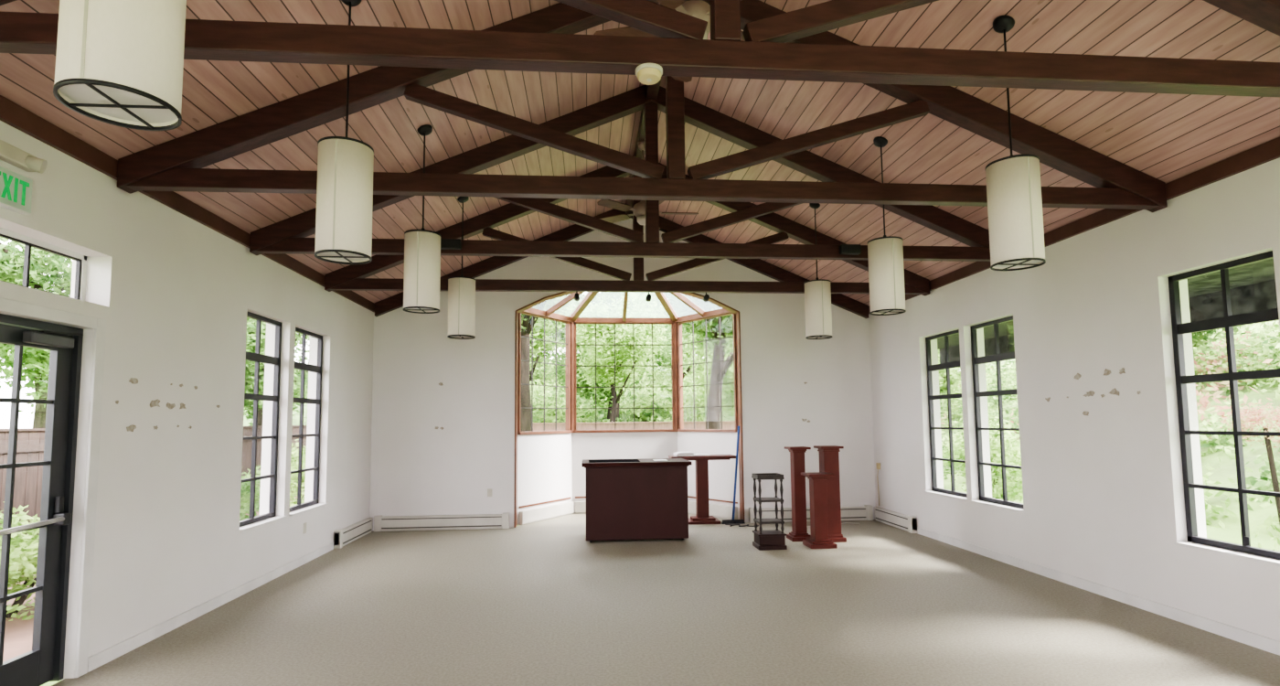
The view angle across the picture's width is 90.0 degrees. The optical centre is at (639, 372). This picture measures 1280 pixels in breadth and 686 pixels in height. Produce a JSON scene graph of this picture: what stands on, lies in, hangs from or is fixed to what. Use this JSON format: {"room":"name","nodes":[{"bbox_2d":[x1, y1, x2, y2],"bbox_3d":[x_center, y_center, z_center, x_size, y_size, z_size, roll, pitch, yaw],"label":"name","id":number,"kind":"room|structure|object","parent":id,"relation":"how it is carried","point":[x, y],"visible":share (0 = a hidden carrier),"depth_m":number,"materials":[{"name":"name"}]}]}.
{"room":"house of worship","nodes":[
{"label":"house of worship","id":0,"kind":"room"},
{"bbox_2d":[0,120,373,680],"bbox_3d":[-3.443,0.155,2.950,0.243,3.230,12.450,0,-4,-5],"label":"wall","id":1,"kind":"structure","parent":0,"point":[176,294],"depth_m":4.80,"materials":[{"name":"white paint"}]},
{"bbox_2d":[0,165,32,214],"bbox_3d":[-3.333,-0.967,3.363,0.056,0.200,0.270,0,-4,-5],"label":"exit sign","id":2,"kind":"object","parent":1,"relation":"attached to","point":[16,188],"visible":1,"depth_m":3.39,"materials":[{"name":"white paint"}]},
{"bbox_2d":[0,139,47,173],"bbox_3d":[-3.294,-1.149,3.333,0.129,0.103,0.406,0,-4,-5],"label":"emergency light","id":3,"kind":"object","parent":1,"relation":"attached to","point":[9,154],"visible":1,"depth_m":3.43,"materials":[{"name":"beige plastic"}]},
{"bbox_2d":[0,313,83,685],"bbox_3d":[-3.427,0.743,3.409,0.165,2.109,1.008,0,-4,-5],"label":"door","id":4,"kind":"structure","parent":1,"relation":"in","point":[43,664],"depth_m":3.77,"materials":[{"name":"grey metal"}]},
{"bbox_2d":[0,227,87,300],"bbox_3d":[-3.548,-0.629,3.566,0.040,0.330,1.130,0,-4,-5],"label":"window","id":5,"kind":"structure","parent":1,"relation":"in","point":[80,260],"depth_m":3.86,"materials":[{"name":"white paint"}]},
{"bbox_2d":[0,297,106,677],"bbox_3d":[-3.350,0.706,3.408,0.018,2.180,1.190,0,-4,-5],"label":"trim","id":6,"kind":"structure","parent":1,"relation":"attached to","point":[8,305],"depth_m":3.92,"materials":[{"name":"white paint"}]},
{"bbox_2d":[0,95,374,312],"bbox_3d":[-3.322,-1.403,3.081,0.034,0.115,12.449,0,-4,-5],"label":"trim","id":7,"kind":"structure","parent":1,"relation":"attached to","point":[12,113],"depth_m":4.12,"materials":[{"name":"brown wood"}]},
{"bbox_2d":[87,542,333,671],"bbox_3d":[-3.548,1.945,5.826,0.014,0.085,3.820,0,-4,-5],"label":"baseboard","id":8,"kind":"structure","parent":1,"relation":"attached to","point":[98,659],"depth_m":4.94,"materials":[{"name":"white paint"}]},
{"bbox_2d":[239,311,287,532],"bbox_3d":[-3.672,0.449,6.144,0.230,1.998,0.838,0,-4,-5],"label":"window","id":9,"kind":"structure","parent":1,"relation":"in","point":[253,522],"depth_m":6.24,"materials":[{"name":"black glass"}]},
{"bbox_2d":[303,522,306,533],"bbox_3d":[-3.646,1.695,6.965,0.008,0.114,0.070,0,-4,-5],"label":"wall outlet","id":10,"kind":"object","parent":1,"relation":"attached to","point":[304,524],"visible":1,"depth_m":6.96,"materials":[{"name":"beige plastic"}]},
{"bbox_2d":[289,327,328,515],"bbox_3d":[-3.754,0.526,7.138,0.230,1.998,0.918,0,-4,-5],"label":"window","id":11,"kind":"structure","parent":1,"relation":"in","point":[300,507],"depth_m":7.26,"materials":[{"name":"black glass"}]},
{"bbox_2d":[333,517,372,548],"bbox_3d":[-3.718,2.075,8.343,0.086,0.215,1.190,0,-4,-5],"label":"baseboard heater","id":12,"kind":"object","parent":1,"relation":"attached to","point":[342,537],"visible":1,"depth_m":8.18,"materials":[{"name":"white metal"}]},
{"bbox_2d":[517,433,571,524],"bbox_3d":[-1.518,1.631,10.047,0.140,1.320,1.390,-3,-5,29],"label":"wall","id":13,"kind":"structure","parent":0,"point":[544,461],"depth_m":9.98,"materials":[{"name":"white paint"}]},
{"bbox_2d":[517,311,571,434],"bbox_3d":[-1.521,0.035,10.162,0.130,1.880,1.310,-3,-5,29],"label":"window","id":14,"kind":"structure","parent":13,"relation":"in","point":[567,343],"depth_m":10.37,"materials":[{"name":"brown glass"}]},
{"bbox_2d":[519,501,573,524],"bbox_3d":[-1.436,2.185,9.960,0.073,0.200,1.290,-3,-5,29],"label":"baseboard heater","id":15,"kind":"object","parent":13,"relation":"attached to","point":[547,512],"visible":1,"depth_m":9.86,"materials":[{"name":"white metal"}]},
{"bbox_2d":[369,218,875,530],"bbox_3d":[-0.161,-0.149,9.598,7.400,4.774,0.183,0,-4,-5],"label":"wall","id":16,"kind":"structure","parent":0,"point":[442,421],"depth_m":9.43,"materials":[{"name":"white paint"}]},
{"bbox_2d":[373,512,509,531],"bbox_3d":[-2.799,2.122,9.071,1.860,0.215,0.086,0,-4,-5],"label":"baseboard heater","id":17,"kind":"object","parent":16,"relation":"attached to","point":[473,521],"visible":1,"depth_m":9.04,"materials":[{"name":"white metal"}]},
{"bbox_2d":[487,488,491,496],"bbox_3d":[-2.158,1.732,9.194,0.070,0.114,0.008,0,-4,-5],"label":"wall outlet","id":18,"kind":"object","parent":16,"relation":"attached to","point":[489,490],"visible":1,"depth_m":9.19,"materials":[{"name":"beige plastic"}]},
{"bbox_2d":[374,208,625,316],"bbox_3d":[-1.989,-1.671,9.431,3.660,1.724,0.089,0,-4,-5],"label":"trim","id":19,"kind":"structure","parent":16,"relation":"attached to","point":[475,270],"depth_m":9.37,"materials":[{"name":"brown wood"}]},
{"bbox_2d":[513,291,744,527],"bbox_3d":[-0.155,0.440,9.549,3.362,3.591,0.190,0,-4,-5],"label":"trim","id":20,"kind":"structure","parent":16,"relation":"attached to","point":[693,294],"depth_m":9.57,"materials":[{"name":"brown wood"}]},
{"bbox_2d":[625,4,661,213],"bbox_3d":[0.337,-2.926,3.456,0.100,0.150,12.360,0,-4,-5],"label":"ridge beam","id":21,"kind":"structure","parent":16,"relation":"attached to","point":[652,90],"depth_m":6.82,"materials":[{"name":"brown wood"}]},
{"bbox_2d":[629,213,868,318],"bbox_3d":[1.659,-1.683,9.732,3.660,1.724,0.089,0,-4,-5],"label":"trim","id":22,"kind":"structure","parent":16,"relation":"attached to","point":[759,265],"depth_m":9.71,"materials":[{"name":"brown wood"}]},
{"bbox_2d":[748,504,873,522],"bbox_3d":[2.543,2.104,9.512,1.860,0.215,0.086,0,-4,-5],"label":"baseboard heater","id":23,"kind":"object","parent":16,"relation":"attached to","point":[864,512],"visible":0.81,"depth_m":9.52,"materials":[{"name":"white metal"}]},
{"bbox_2d":[571,431,677,512],"bbox_3d":[-0.250,1.672,10.749,1.780,1.320,0.140,0,-4,-5],"label":"wall","id":24,"kind":"structure","parent":0,"point":[652,444],"depth_m":10.72,"materials":[{"name":"white paint"}]},
{"bbox_2d":[575,501,585,513],"bbox_3d":[-0.237,2.224,10.618,1.680,0.200,0.073,0,-4,-5],"label":"baseboard heater","id":25,"kind":"object","parent":24,"relation":"attached to","point":[580,506],"visible":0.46,"depth_m":10.52,"materials":[{"name":"white metal"}]},
{"bbox_2d":[574,322,675,432],"bbox_3d":[-0.265,0.076,10.857,1.700,1.880,0.130,0,-4,-5],"label":"window","id":26,"kind":"structure","parent":24,"relation":"in","point":[673,429],"depth_m":10.84,"materials":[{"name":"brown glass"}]},
{"bbox_2d":[517,312,737,432],"bbox_3d":[-0.218,0.011,10.287,3.420,1.920,1.220,0,-4,-5],"label":"trim","id":27,"kind":"structure","parent":24,"relation":"attached to","point":[676,359],"depth_m":10.69,"materials":[{"name":"brown wood"}]},
{"bbox_2d":[522,291,731,322],"bbox_3d":[-0.227,-1.220,10.346,3.403,0.675,1.270,0,-4,-5],"label":"ceiling","id":28,"kind":"structure","parent":0,"point":[549,313],"depth_m":10.47,"materials":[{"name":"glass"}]},
{"bbox_2d":[0,0,1279,306],"bbox_3d":[0.576,-2.082,3.324,9.350,2.218,13.190,0,-4,-5],"label":"ceiling","id":29,"kind":"structure","parent":0,"point":[1166,137],"depth_m":4.74,"materials":[{"name":"brown wood"}]},
{"bbox_2d":[53,0,186,130],"bbox_3d":[-1.507,-1.535,1.907,0.288,1.554,0.288,0,-4,-5],"label":"pendant lamp","id":30,"kind":"object","parent":29,"relation":"hanging from","point":[119,62],"visible":1,"depth_m":1.78,"materials":[{"name":"fabric"}]},
{"bbox_2d":[58,84,177,123],"bbox_3d":[-1.500,-0.785,1.850,0.272,0.004,0.272,0,-4,-5],"label":"diffuser","id":31,"kind":"object","parent":30,"relation":"attached to","point":[73,94],"depth_m":1.85,"materials":[{"name":"white plastic"}]},
{"bbox_2d":[314,0,373,264],"bbox_3d":[-1.647,-1.404,3.597,0.288,1.554,0.288,0,-4,-5],"label":"pendant lamp","id":32,"kind":"object","parent":29,"relation":"hanging from","point":[345,165],"visible":1,"depth_m":3.45,"materials":[{"name":"fabric"}]},
{"bbox_2d":[317,251,368,260],"bbox_3d":[-1.639,-0.653,3.539,0.272,0.004,0.272,0,-4,-5],"label":"diffuser","id":33,"kind":"object","parent":32,"relation":"attached to","point":[329,255],"depth_m":3.54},
{"bbox_2d":[403,124,441,313],"bbox_3d":[-1.784,-1.274,5.266,0.288,1.554,0.288,0,-4,-5],"label":"pendant lamp","id":34,"kind":"object","parent":29,"relation":"hanging from","point":[421,279],"visible":0.99,"depth_m":5.12,"materials":[{"name":"fabric"}]},
{"bbox_2d":[405,308,435,310],"bbox_3d":[-1.777,-0.524,5.208,0.272,0.004,0.272,0,-4,-5],"label":"diffuser","id":35,"kind":"object","parent":34,"relation":"attached to","point":[407,309],"depth_m":5.23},
{"bbox_2d":[447,196,475,339],"bbox_3d":[-1.919,-1.147,6.905,0.288,1.554,0.288,0,-4,-5],"label":"pendant lamp","id":36,"kind":"object","parent":29,"relation":"hanging from","point":[461,289],"visible":1,"depth_m":6.76,"materials":[{"name":"fabric"}]},
{"bbox_2d":[249,85,990,261],"bbox_3d":[0.113,-1.950,6.199,7.320,1.723,0.130,0,-4,-5],"label":"roof truss","id":37,"kind":"object","parent":29,"relation":"attached to","point":[288,235],"visible":0.57,"depth_m":6.14,"materials":[{"name":"brown wood"}]},
{"bbox_2d":[440,238,461,249],"bbox_3d":[-1.745,-1.174,5.895,0.200,0.090,0.090,0,-4,-5],"label":"floodlight","id":38,"kind":"object","parent":37,"relation":"attached to","point":[445,243],"visible":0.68,"depth_m":5.85,"materials":[{"name":"black metal"}]},
{"bbox_2d":[838,244,861,255],"bbox_3d":[2.032,-1.187,6.207,0.200,0.090,0.090,0,-4,-5],"label":"floodlight","id":39,"kind":"object","parent":37,"relation":"attached to","point":[844,249],"visible":1,"depth_m":6.17,"materials":[{"name":"black metal"}]},
{"bbox_2d":[324,155,929,296],"bbox_3d":[-0.022,-1.821,7.849,7.320,1.723,0.130,0,-4,-5],"label":"roof truss","id":40,"kind":"object","parent":29,"relation":"attached to","point":[352,277],"visible":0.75,"depth_m":7.75,"materials":[{"name":"brown wood"}]},
{"bbox_2d":[574,290,579,300],"bbox_3d":[-0.762,-0.918,7.723,0.070,0.114,0.104,0,-4,-5],"label":"spotlight","id":41,"kind":"object","parent":40,"relation":"attached to","point":[576,295],"visible":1,"depth_m":7.68,"materials":[{"name":"black metal"}]},
{"bbox_2d":[645,291,650,301],"bbox_3d":[0.105,-0.921,7.795,0.070,0.114,0.104,0,-4,-5],"label":"spotlight","id":42,"kind":"object","parent":40,"relation":"attached to","point":[648,296],"visible":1,"depth_m":7.76,"materials":[{"name":"black metal"}]},
{"bbox_2d":[703,291,709,301],"bbox_3d":[0.813,-0.923,7.853,0.070,0.114,0.104,0,-4,-5],"label":"spotlight","id":43,"kind":"object","parent":40,"relation":"attached to","point":[706,297],"visible":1,"depth_m":7.82,"materials":[{"name":"black metal"}]},
{"bbox_2d":[0,0,1279,97],"bbox_3d":[0.381,-2.190,2.949,7.320,1.723,0.130,0,-4,-5],"label":"roof truss","id":44,"kind":"object","parent":29,"relation":"attached to","point":[681,49],"visible":1,"depth_m":2.85,"materials":[{"name":"brown wood"}]},
{"bbox_2d":[635,63,662,85],"bbox_3d":[0.041,-1.322,2.854,0.124,0.047,0.124,0,-4,-5],"label":"smoke detector","id":45,"kind":"object","parent":44,"relation":"attached to","point":[646,73],"visible":1,"depth_m":2.82,"materials":[{"name":"beige plastic"}]},
{"bbox_2d":[117,0,1167,212],"bbox_3d":[0.248,-2.064,4.569,7.320,1.723,0.130,0,-4,-5],"label":"roof truss","id":46,"kind":"object","parent":29,"relation":"attached to","point":[175,165],"visible":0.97,"depth_m":4.46,"materials":[{"name":"brown wood"}]},
{"bbox_2d":[597,140,698,229],"bbox_3d":[0.083,-2.098,7.124,1.128,0.934,1.185,0,-4,-5],"label":"ceiling fan","id":47,"kind":"object","parent":29,"relation":"hanging from","point":[638,209],"visible":0.56,"depth_m":7.03,"materials":[{"name":"wood"}]},
{"bbox_2d":[593,0,745,82],"bbox_3d":[0.356,-2.358,3.779,1.128,0.934,1.185,1,-5,-22],"label":"ceiling fan","id":48,"kind":"object","parent":29,"relation":"hanging from","point":[700,9],"visible":0.31,"depth_m":3.65,"materials":[{"name":"metal"}]},
{"bbox_2d":[803,202,831,339],"bbox_3d":[1.998,-1.162,7.229,0.288,1.558,0.288,0,-4,-5],"label":"pendant lamp","id":49,"kind":"object","parent":29,"relation":"hanging from","point":[817,293],"visible":0.98,"depth_m":7.08,"materials":[{"name":"fabric"}]},
{"bbox_2d":[867,136,906,315],"bbox_3d":[2.133,-1.290,5.590,0.288,1.558,0.288,0,-4,-5],"label":"pendant lamp","id":50,"kind":"object","parent":29,"relation":"hanging from","point":[885,254],"visible":0.99,"depth_m":5.44,"materials":[{"name":"fabric"}]},
{"bbox_2d":[877,309,901,311],"bbox_3d":[2.140,-0.537,5.532,0.272,0.004,0.272,0,-4,-5],"label":"diffuser","id":51,"kind":"object","parent":50,"relation":"attached to","point":[878,310],"depth_m":5.55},
{"bbox_2d":[985,15,1045,271],"bbox_3d":[2.270,-1.420,3.920,0.288,1.558,0.288,0,-4,-5],"label":"pendant lamp","id":52,"kind":"object","parent":29,"relation":"hanging from","point":[1013,182],"visible":1,"depth_m":3.78,"materials":[{"name":"fabric"}]},
{"bbox_2d":[994,259,1041,266],"bbox_3d":[2.277,-0.667,3.862,0.272,0.004,0.272,0,-4,-5],"label":"diffuser","id":53,"kind":"object","parent":52,"relation":"attached to","point":[997,262],"depth_m":3.86,"materials":[{"name":"white plastic"}]},
{"bbox_2d":[51,512,1279,685],"bbox_3d":[0.324,1.835,3.809,7.500,0.080,13.900,0,-4,-5],"label":"floor","id":54,"kind":"structure","parent":0,"point":[539,602],"depth_m":4.81,"materials":[{"name":"grey carpet"}]},
{"bbox_2d":[581,458,692,542],"bbox_3d":[-0.065,1.651,8.380,1.380,0.994,0.820,0,-4,-5],"label":"desk","id":55,"kind":"object","parent":54,"relation":"on","point":[636,498],"visible":1,"depth_m":8.03,"materials":[{"name":"brown wood"}]},
{"bbox_2d":[668,454,735,524],"bbox_3d":[0.925,1.734,9.522,0.960,0.985,0.380,0,-4,-5],"label":"pedestal table","id":56,"kind":"object","parent":54,"relation":"on","point":[702,516],"visible":0.86,"depth_m":9.44,"materials":[{"name":"red wood"}]},
{"bbox_2d":[672,451,695,456],"bbox_3d":[0.658,1.214,9.520,0.290,0.055,0.215,0,-4,-10],"label":"paper stack","id":57,"kind":"object","parent":56,"relation":"on","point":[677,453],"visible":1,"depth_m":9.43,"materials":[{"name":"white paper"}]},
{"bbox_2d":[693,453,710,455],"bbox_3d":[0.932,1.234,9.586,0.250,0.020,0.215,-1,-4,7],"label":"paper stack","id":58,"kind":"object","parent":56,"relation":"on","point":[694,453],"visible":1,"depth_m":9.54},
{"bbox_2d":[721,426,745,523],"bbox_3d":[1.351,1.506,9.453,0.340,1.422,0.137,0,-4,-5],"label":"push broom","id":59,"kind":"object","parent":54,"relation":"on","point":[724,521],"visible":1,"depth_m":9.40,"materials":[{"name":"black metal"}]},
{"bbox_2d":[725,523,758,526],"bbox_3d":[1.459,2.186,9.139,0.483,0.012,0.158,-1,-4,9],"label":"cord","id":60,"kind":"object","parent":54,"relation":"on","point":[725,524],"visible":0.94,"depth_m":9.12,"materials":[{"name":"black rubber"}]},
{"bbox_2d":[751,472,787,550],"bbox_3d":[1.525,1.643,7.596,0.330,0.860,0.300,0,-4,-5],"label":"tiered stand","id":61,"kind":"object","parent":54,"relation":"on","point":[768,539],"visible":1,"depth_m":7.48,"materials":[{"name":"black wood"}]},
{"bbox_2d":[751,475,784,479],"bbox_3d":[1.522,1.254,7.626,0.320,0.024,0.270,0,-4,-5],"label":"shelf","id":62,"kind":"object","parent":61,"relation":"attached to","point":[759,477],"depth_m":7.50,"materials":[{"name":"brown wood"}]},
{"bbox_2d":[753,497,783,501],"bbox_3d":[1.524,1.513,7.606,0.300,0.024,0.270,0,-4,-5],"label":"shelf","id":63,"kind":"object","parent":61,"relation":"attached to","point":[760,499],"depth_m":7.49,"materials":[{"name":"brown wood"}]},
{"bbox_2d":[753,517,784,523],"bbox_3d":[1.527,1.762,7.587,0.300,0.024,0.270,0,-4,-5],"label":"shelf","id":64,"kind":"object","parent":61,"relation":"attached to","point":[774,520],"depth_m":7.51,"materials":[{"name":"brown wood"}]},
{"bbox_2d":[784,446,810,541],"bbox_3d":[2.005,1.526,8.098,0.270,1.160,0.270,0,-4,-5],"label":"pedestal stand","id":65,"kind":"object","parent":54,"relation":"on","point":[799,532],"visible":0.94,"depth_m":8.03,"materials":[{"name":"red wood"}]},
{"bbox_2d":[800,471,837,548],"bbox_3d":[2.133,1.641,7.646,0.310,0.860,0.310,0,-4,-5],"label":"pedestal stand","id":66,"kind":"object","parent":54,"relation":"on","point":[817,480],"visible":1,"depth_m":7.57,"materials":[{"name":"red wood"}]},
{"bbox_2d":[813,445,846,542],"bbox_3d":[2.382,1.512,8.029,0.284,1.170,0.284,0,-4,-5],"label":"pedestal stand","id":67,"kind":"object","parent":54,"relation":"on","point":[828,454],"visible":0.7,"depth_m":7.94,"materials":[{"name":"red wood"}]},
{"bbox_2d":[677,431,739,519],"bbox_3d":[1.116,1.621,10.264,0.140,1.320,1.390,3,-6,-39],"label":"wall","id":68,"kind":"structure","parent":0,"point":[721,473],"depth_m":10.09,"materials":[{"name":"white paint"}]},
{"bbox_2d":[677,312,737,432],"bbox_3d":[1.088,0.026,10.378,0.130,1.880,1.310,3,-6,-39],"label":"window","id":69,"kind":"structure","parent":68,"relation":"in","point":[679,325],"depth_m":10.54,"materials":[{"name":"brown wood"}]},
{"bbox_2d":[687,500,737,519],"bbox_3d":[1.052,2.176,10.166,0.073,0.200,1.290,3,-6,-39],"label":"baseboard heater","id":70,"kind":"object","parent":68,"relation":"attached to","point":[717,510],"visible":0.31,"depth_m":9.90,"materials":[{"name":"white metal"}]},
{"bbox_2d":[868,157,1279,640],"bbox_3d":[4.168,0.124,3.579,0.243,3.220,12.450,0,-4,-5],"label":"wall","id":71,"kind":"structure","parent":0,"point":[1104,500],"depth_m":5.48,"materials":[{"name":"white paint"}]},
{"bbox_2d":[875,462,880,505],"bbox_3d":[3.548,1.664,9.502,0.035,0.630,0.080,0,-4,-5],"label":"plug","id":72,"kind":"object","parent":71,"relation":"attached to","point":[878,464],"visible":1,"depth_m":9.51,"materials":[{"name":"plastic"}]},
{"bbox_2d":[874,506,917,533],"bbox_3d":[3.565,2.053,8.985,0.086,0.215,1.110,0,-4,-5],"label":"baseboard heater","id":73,"kind":"object","parent":71,"relation":"attached to","point":[906,522],"visible":1,"depth_m":8.85,"materials":[{"name":"white metal"}]},
{"bbox_2d":[923,329,967,500],"bbox_3d":[3.783,0.507,7.855,0.230,1.998,0.888,0,-4,-5],"label":"window","id":74,"kind":"structure","parent":71,"relation":"in","point":[947,365],"depth_m":7.95,"materials":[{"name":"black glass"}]},
{"bbox_2d":[970,315,1023,511],"bbox_3d":[3.863,0.432,6.886,0.230,1.998,0.858,0,-4,-5],"label":"window","id":75,"kind":"structure","parent":71,"relation":"in","point":[1004,503],"depth_m":6.96,"materials":[{"name":"black metal"}]},
{"bbox_2d":[868,137,1279,314],"bbox_3d":[4.017,-1.428,3.687,0.034,0.115,12.449,0,-4,-5],"label":"trim","id":76,"kind":"structure","parent":71,"relation":"attached to","point":[1266,152],"depth_m":4.70,"materials":[{"name":"brown wood"}]},
{"bbox_2d":[917,526,1279,655],"bbox_3d":[4.109,1.640,2.837,0.014,0.085,11.220,0,-4,-5],"label":"baseboard","id":77,"kind":"structure","parent":71,"relation":"attached to","point":[1273,645],"depth_m":5.12,"materials":[{"name":"white paint"}]},
{"bbox_2d":[937,258,1278,363],"bbox_3d":[4.825,-0.755,3.571,1.070,0.320,13.190,0,-4,-5],"label":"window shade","id":78,"kind":"structure","parent":71,"relation":"attached to","point":[1253,288],"depth_m":5.51,"materials":[{"name":"grey fabric"}]},
{"bbox_2d":[1168,250,1279,565],"bbox_3d":[4.068,0.238,4.392,0.230,1.998,0.818,0,-4,-5],"label":"window","id":79,"kind":"structure","parent":71,"relation":"in","point":[1245,550],"depth_m":4.45,"materials":[{"name":"black metal"}]},
{"label":"outside","id":80,"kind":"structure","parent":0,"visible":0},
{"bbox_2d":[40,480,1279,685],"bbox_3d":[-1.824,3.443,22.226,120.000,0.180,95.000,0,-4,-5],"label":"ground","id":81,"kind":"structure","parent":80,"point":[1229,535],"depth_m":8.60,"materials":[{"name":"green plant"}]},
{"bbox_2d":[0,236,72,427],"bbox_3d":[-12.647,-0.541,14.053,6.316,6.723,5.016,0,-4,-5],"label":"tree","id":82,"kind":"object","parent":81,"relation":"on","point":[36,361],"visible":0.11,"depth_m":13.37,"materials":[{"name":"green plant"}]},
{"bbox_2d":[0,425,307,539],"bbox_3d":[-7.362,1.460,7.734,0.070,1.560,16.800,0,-4,-5],"label":"fence","id":83,"kind":"object","parent":81,"relation":"on","point":[27,488],"visible":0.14,"depth_m":7.73,"materials":[{"name":"brown wood"}]},
{"bbox_2d":[243,317,309,426],"bbox_3d":[-12.332,-0.102,20.176,5.310,6.781,6.815,1,-5,-19],"label":"tree","id":84,"kind":"object","parent":81,"relation":"on","point":[250,342],"visible":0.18,"depth_m":19.63,"materials":[{"name":"green plant"}]},
{"bbox_2d":[529,332,540,394],"bbox_3d":[-5.323,0.336,19.904,4.802,5.728,4.902,1,-5,-22],"label":"tree","id":85,"kind":"object","parent":81,"relation":"on","point":[538,334],"visible":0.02,"depth_m":20.15,"materials":[{"name":"green plant"}]},
{"bbox_2d":[520,295,571,431],"bbox_3d":[-2.695,-0.694,13.047,4.430,6.678,3.451,0,-4,-10],"label":"tree","id":86,"kind":"object","parent":81,"relation":"on","point":[526,320],"visible":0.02,"depth_m":13.12,"materials":[{"name":"green plant"}]},
{"bbox_2d":[529,294,582,381],"bbox_3d":[-5.926,-0.790,32.739,6.214,9.955,6.344,-4,-5,34],"label":"tree","id":87,"kind":"object","parent":81,"relation":"on","point":[539,356],"visible":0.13,"depth_m":32.36,"materials":[{"name":"green plant"}]},
{"bbox_2d":[557,292,669,422],"bbox_3d":[-0.687,0.129,19.099,3.672,5.928,3.749,3,-6,-41],"label":"tree","id":88,"kind":"object","parent":81,"relation":"on","point":[636,305],"visible":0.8,"depth_m":18.71,"materials":[{"name":"green plant"}]},
{"bbox_2d":[534,292,693,422],"bbox_3d":[-1.198,-0.354,25.215,7.497,7.839,5.841,1,-5,-24],"label":"tree","id":89,"kind":"object","parent":81,"relation":"on","point":[604,296],"visible":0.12,"depth_m":24.67,"materials":[{"name":"green plant"}]},
{"bbox_2d":[533,420,735,431],"bbox_3d":[-0.337,2.098,16.923,15.100,1.560,0.070,0,-4,-5],"label":"fence","id":90,"kind":"object","parent":81,"relation":"on","point":[726,424],"visible":0.1,"depth_m":16.96,"materials":[{"name":"brown wood"}]},
{"bbox_2d":[629,292,705,382],"bbox_3d":[1.888,-0.773,33.951,6.214,9.955,6.344,0,-4,-10],"label":"tree","id":91,"kind":"object","parent":81,"relation":"on","point":[686,360],"visible":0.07,"depth_m":33.07,"materials":[{"name":"green plant"}]},
{"bbox_2d":[640,292,733,428],"bbox_3d":[1.762,-0.621,14.412,3.611,6.655,4.634,3,-6,-40],"label":"tree","id":92,"kind":"object","parent":81,"relation":"on","point":[726,321],"visible":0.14,"depth_m":14.33,"materials":[{"name":"green plant"}]},
{"bbox_2d":[669,326,734,420],"bbox_3d":[3.316,0.184,20.339,4.802,5.928,4.902,0,-4,-1],"label":"tree","id":93,"kind":"object","parent":81,"relation":"on","point":[728,389],"visible":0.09,"depth_m":20.01,"materials":[{"name":"green plant"}]},
{"bbox_2d":[940,422,956,479],"bbox_3d":[6.634,1.885,15.428,2.028,1.737,2.314,-4,-6,41],"label":"shrub","id":94,"kind":"object","parent":81,"relation":"on","point":[944,446],"visible":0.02,"depth_m":15.15,"materials":[{"name":"green plant"}]},
{"bbox_2d":[937,349,988,403],"bbox_3d":[9.927,-0.023,22.396,4.802,6.528,4.902,1,-5,-21],"label":"tree","id":95,"kind":"object","parent":81,"relation":"on","point":[954,379],"visible":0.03,"depth_m":21.40,"materials":[{"name":"green plant"}]},
{"bbox_2d":[941,416,1023,502],"bbox_3d":[6.413,1.721,11.781,2.111,1.814,2.146,-3,-5,31],"label":"shrub","id":96,"kind":"object","parent":81,"relation":"on","point":[1011,451],"visible":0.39,"depth_m":11.45,"materials":[{"name":"green plant"}]},
{"bbox_2d":[1191,325,1253,361],"bbox_3d":[12.123,-1.214,14.520,6.475,7.652,5.044,-3,-5,25],"label":"tree","id":97,"kind":"object","parent":81,"relation":"on","point":[1196,339],"visible":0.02,"depth_m":14.25,"materials":[{"name":"green plant"}]},
{"bbox_2d":[1210,401,1279,524],"bbox_3d":[7.723,1.221,7.637,1.144,1.832,1.159,2,-5,-34],"label":"shrub","id":98,"kind":"object","parent":81,"relation":"on","point":[1250,414],"visible":0.82,"depth_m":7.72,"materials":[{"name":"green plant"}]},
{"bbox_2d":[1255,521,1279,550],"bbox_3d":[6.481,1.581,5.523,1.759,1.512,1.788,-1,-4,10],"label":"shrub","id":99,"kind":"object","parent":81,"relation":"on","point":[1274,523],"visible":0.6,"depth_m":5.98,"materials":[{"name":"green plant"}]},
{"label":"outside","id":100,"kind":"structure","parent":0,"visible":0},
{"bbox_2d":[243,358,735,426],"bbox_3d":[-6.162,1.342,31.844,24.952,6.090,19.500,0,-4,-5],"label":"bushes","id":101,"kind":"object","parent":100,"point":[662,396],"visible":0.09,"depth_m":28.02,"materials":[{"name":"green plant"}]},
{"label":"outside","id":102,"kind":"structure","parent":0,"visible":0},
{"bbox_2d":[2,494,304,661],"bbox_3d":[-5.529,2.102,5.621,2.890,0.020,20.400,0,-4,-5],"label":"ground","id":103,"kind":"structure","parent":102,"point":[18,633],"depth_m":5.00,"materials":[{"name":"brown soil"}]},
{"bbox_2d":[0,501,40,620],"bbox_3d":[-5.434,1.791,5.474,1.669,1.411,1.642,-2,-5,21],"label":"shrub","id":104,"kind":"object","parent":103,"relation":"on","point":[23,560],"visible":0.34,"depth_m":5.29,"materials":[{"name":"green plant"}]},
{"bbox_2d":[239,465,261,521],"bbox_3d":[-6.033,1.948,9.008,1.576,1.333,1.801,0,-4,-5],"label":"shrub","id":105,"kind":"object","parent":103,"relation":"on","point":[245,487],"visible":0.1,"depth_m":9.17,"materials":[{"name":"green plant"}]},
{"bbox_2d":[259,438,306,506],"bbox_3d":[-6.277,2.061,12.052,1.907,1.613,1.876,-4,-6,38],"label":"shrub","id":106,"kind":"object","parent":103,"relation":"on","point":[294,453],"visible":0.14,"depth_m":11.64,"materials":[{"name":"green plant"}]},
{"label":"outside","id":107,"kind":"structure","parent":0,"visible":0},
{"bbox_2d":[939,320,1279,536],"bbox_3d":[13.292,0.235,15.166,11.012,5.358,32.000,0,-4,-5],"label":"bank","id":108,"kind":"object","parent":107,"point":[1213,399],"visible":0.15,"depth_m":12.54,"materials":[{"name":"green plant"}]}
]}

